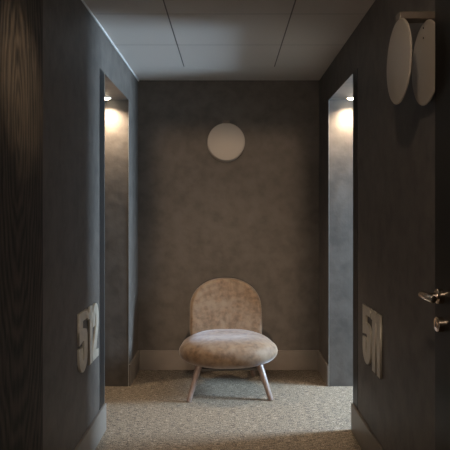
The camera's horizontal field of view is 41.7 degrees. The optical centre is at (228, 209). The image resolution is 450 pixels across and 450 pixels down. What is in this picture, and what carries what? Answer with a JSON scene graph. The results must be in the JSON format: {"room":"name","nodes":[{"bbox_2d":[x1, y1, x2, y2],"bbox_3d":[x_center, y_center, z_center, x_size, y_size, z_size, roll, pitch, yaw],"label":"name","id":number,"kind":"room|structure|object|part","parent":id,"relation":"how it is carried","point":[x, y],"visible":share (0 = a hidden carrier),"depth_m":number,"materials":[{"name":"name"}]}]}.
{"room":"hotel corridor","nodes":[
{"label":"hotel corridor","id":0,"kind":"room"},
{"bbox_2d":[43,0,137,449],"bbox_3d":[-1.677,0.125,-4.167,1.845,2.410,18.467,0,0,0],"label":"wall","id":1,"kind":"structure","parent":0,"point":[75,47],"depth_m":2.98,"materials":[{"name":"paint"}]},
{"bbox_2d":[0,0,42,449],"bbox_3d":[-0.718,0.146,1.696,0.055,2.352,0.992,0,0,0],"label":"door","id":2,"kind":"structure","parent":1,"relation":"in","point":[21,21],"depth_m":1.97,"materials":[{"name":"brown wood"}]},
{"bbox_2d":[77,303,98,372],"bbox_3d":[-0.749,0.675,3.154,0.012,0.310,0.432,0,0,0],"label":"room number","id":3,"kind":"object","parent":1,"relation":"attached to","point":[88,349],"visible":1,"depth_m":3.10,"materials":[{"name":"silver metal"}]},
{"bbox_2d":[74,403,105,449],"bbox_3d":[-0.748,1.249,0.812,0.014,0.162,5.525,0,0,0],"label":"baseboard","id":4,"kind":"structure","parent":1,"relation":"attached to","point":[95,431],"depth_m":3.27,"materials":[{"name":"paint"}]},
{"bbox_2d":[100,69,103,408],"bbox_3d":[-0.854,0.250,3.513,0.202,2.160,0.125,0,0,0],"label":"trim","id":5,"kind":"structure","parent":1,"relation":"attached to","point":[101,71],"depth_m":3.49,"materials":[{"name":"black metal"}]},
{"bbox_2d":[104,73,104,402],"bbox_3d":[-0.755,0.250,3.578,0.006,2.160,0.006,0,0,0],"label":"trim","id":6,"kind":"structure","parent":1,"relation":"attached to","point":[104,73],"depth_m":3.58,"materials":[{"name":"grey"}]},
{"bbox_2d":[81,0,138,80],"bbox_3d":[-0.751,-1.076,-4.242,0.008,0.008,18.317,0,0,0],"label":"trim","id":7,"kind":"structure","parent":1,"relation":"attached to","point":[84,3],"depth_m":3.64,"materials":[{"name":"white"}]},
{"bbox_2d":[128,100,128,385],"bbox_3d":[-0.755,0.250,4.451,0.005,2.160,0.006,0,0,0],"label":"trim","id":8,"kind":"structure","parent":1,"relation":"attached to","point":[128,100],"depth_m":4.45,"materials":[{"name":"grey"}]},
{"bbox_2d":[129,350,139,385],"bbox_3d":[-0.748,1.249,4.684,0.014,0.162,0.467,0,0,0],"label":"baseboard","id":9,"kind":"structure","parent":1,"relation":"attached to","point":[134,366],"depth_m":4.64,"materials":[{"name":"paint"}]},
{"bbox_2d":[138,80,318,349],"bbox_3d":[0.000,0.125,4.992,1.910,2.410,0.150,0,0,0],"label":"wall","id":10,"kind":"structure","parent":0,"point":[252,218],"depth_m":4.92,"materials":[{"name":"paint"}]},
{"bbox_2d":[207,120,244,161],"bbox_3d":[-0.022,-0.566,4.846,0.309,0.342,0.142,0,0,0],"label":"wall lamp","id":11,"kind":"object","parent":10,"relation":"attached to","point":[226,141],"visible":1,"depth_m":4.78,"materials":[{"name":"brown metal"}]},
{"bbox_2d":[140,350,317,369],"bbox_3d":[0.000,1.249,4.910,1.482,0.162,0.014,0,0,0],"label":"baseboard","id":12,"kind":"structure","parent":10,"relation":"attached to","point":[149,359],"depth_m":4.90,"materials":[{"name":"paint"}]},
{"bbox_2d":[95,370,361,449],"bbox_3d":[0.375,1.380,-4.242,6.150,0.100,18.517,0,0,0],"label":"floor","id":13,"kind":"structure","parent":0,"point":[227,410],"depth_m":3.88,"materials":[{"name":"carpet"}]},
{"bbox_2d":[179,278,277,401],"bbox_3d":[-0.009,0.940,4.378,0.722,0.799,0.713,0,0,-3],"label":"lounge chair","id":14,"kind":"object","parent":13,"relation":"on","point":[226,313],"visible":1,"depth_m":4.43,"materials":[{"name":"beige fabric"}]},
{"bbox_3d":[-0.242,1.211,4.125,0.110,0.249,0.103,0,0,-4],"label":"leg","id":15,"kind":"part","parent":14,"relation":"part of","materials":[{"name":"brown wood"}]},
{"bbox_3d":[-0.023,0.795,4.625,0.565,0.510,0.212,0,0,-4],"label":"backrest","id":16,"kind":"part","parent":14,"relation":"part of","materials":[{"name":"beige fabric"}]},
{"bbox_3d":[-0.006,1.026,4.340,0.716,0.218,0.630,0,0,-3],"label":"seat","id":17,"kind":"part","parent":14,"relation":"part of","materials":[{"name":"beige fabric"}]},
{"bbox_3d":[0.178,1.211,4.638,0.047,0.257,0.209,0,0,7],"label":"leg","id":18,"kind":"part","parent":14,"relation":"part of","materials":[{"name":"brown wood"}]},
{"bbox_3d":[0.257,1.211,4.157,0.134,0.249,0.047,0,0,35],"label":"leg","id":19,"kind":"part","parent":14,"relation":"part of","materials":[{"name":"brown wood"}]},
{"bbox_2d":[84,0,374,79],"bbox_3d":[0.000,-1.120,-4.167,1.910,0.080,18.467,0,0,0],"label":"ceiling","id":20,"kind":"structure","parent":0,"point":[216,39],"depth_m":3.61,"materials":[{"name":"white paint"}]},
{"bbox_2d":[163,0,183,65],"bbox_3d":[-0.337,-1.087,-4.470,0.008,0.008,17.860,0,0,0],"label":"trim","id":21,"kind":"structure","parent":20,"relation":"attached to","point":[163,0],"depth_m":3.58,"materials":[{"name":"grey"}]},
{"bbox_2d":[274,0,295,66],"bbox_3d":[0.345,-1.087,-4.470,0.008,0.008,17.860,0,0,0],"label":"trim","id":22,"kind":"structure","parent":20,"relation":"attached to","point":[295,0],"depth_m":3.56,"materials":[{"name":"grey"}]},
{"bbox_2d":[319,0,434,449],"bbox_3d":[2.053,0.125,-4.167,2.595,2.410,18.467,0,0,0],"label":"wall","id":23,"kind":"structure","parent":0,"point":[396,143],"depth_m":2.95,"materials":[{"name":"paint"}]},
{"bbox_2d":[318,350,328,385],"bbox_3d":[0.748,1.249,4.684,0.014,0.162,0.467,0,0,0],"label":"baseboard","id":24,"kind":"structure","parent":23,"relation":"attached to","point":[323,367],"depth_m":4.61,"materials":[{"name":"paint"}]},
{"bbox_2d":[328,100,328,364],"bbox_3d":[0.755,0.250,4.451,0.005,2.160,0.006,0,0,0],"label":"trim","id":25,"kind":"structure","parent":23,"relation":"attached to","point":[328,100],"depth_m":4.45,"materials":[{"name":"grey"}]},
{"bbox_2d":[353,68,357,409],"bbox_3d":[0.854,0.250,3.513,0.202,2.160,0.125,0,0,0],"label":"trim","id":26,"kind":"structure","parent":23,"relation":"attached to","point":[355,73],"depth_m":3.50,"materials":[{"name":"black metal"}]},
{"bbox_2d":[351,403,382,449],"bbox_3d":[0.748,1.249,0.812,0.014,0.162,5.525,0,0,0],"label":"baseboard","id":27,"kind":"structure","parent":23,"relation":"attached to","point":[366,439],"depth_m":3.27,"materials":[{"name":"paint"}]},
{"bbox_2d":[363,304,381,378],"bbox_3d":[0.749,0.675,3.087,0.012,0.310,0.376,0,0,0],"label":"room number","id":28,"kind":"object","parent":23,"relation":"attached to","point":[372,344],"visible":1,"depth_m":3.03,"materials":[{"name":"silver metal"}]},
{"bbox_2d":[387,11,434,105],"bbox_3d":[0.684,-0.552,2.145,0.142,0.342,0.309,0,0,0],"label":"wall lamp","id":29,"kind":"object","parent":23,"relation":"attached to","point":[400,62],"visible":0.85,"depth_m":2.12,"materials":[{"name":"brown metal"}]},
{"bbox_2d":[418,0,449,449],"bbox_3d":[0.686,0.146,1.526,0.118,2.352,0.953,0,0,0],"label":"door","id":30,"kind":"structure","parent":23,"relation":"in","point":[440,297],"depth_m":1.93,"materials":[{"name":"black metal"}]},
{"bbox_3d":[0.640,0.280,1.899,0.027,0.027,0.108,0,0,0],"label":"lever","id":31,"kind":"part","parent":30,"relation":"part of","materials":[{"name":"silver metal"}]},
{"bbox_3d":[0.669,0.283,1.935,0.062,0.050,0.050,0,0,0],"label":"handle","id":32,"kind":"part","parent":30,"relation":"part of","materials":[{"name":"silver metal"}]}
]}

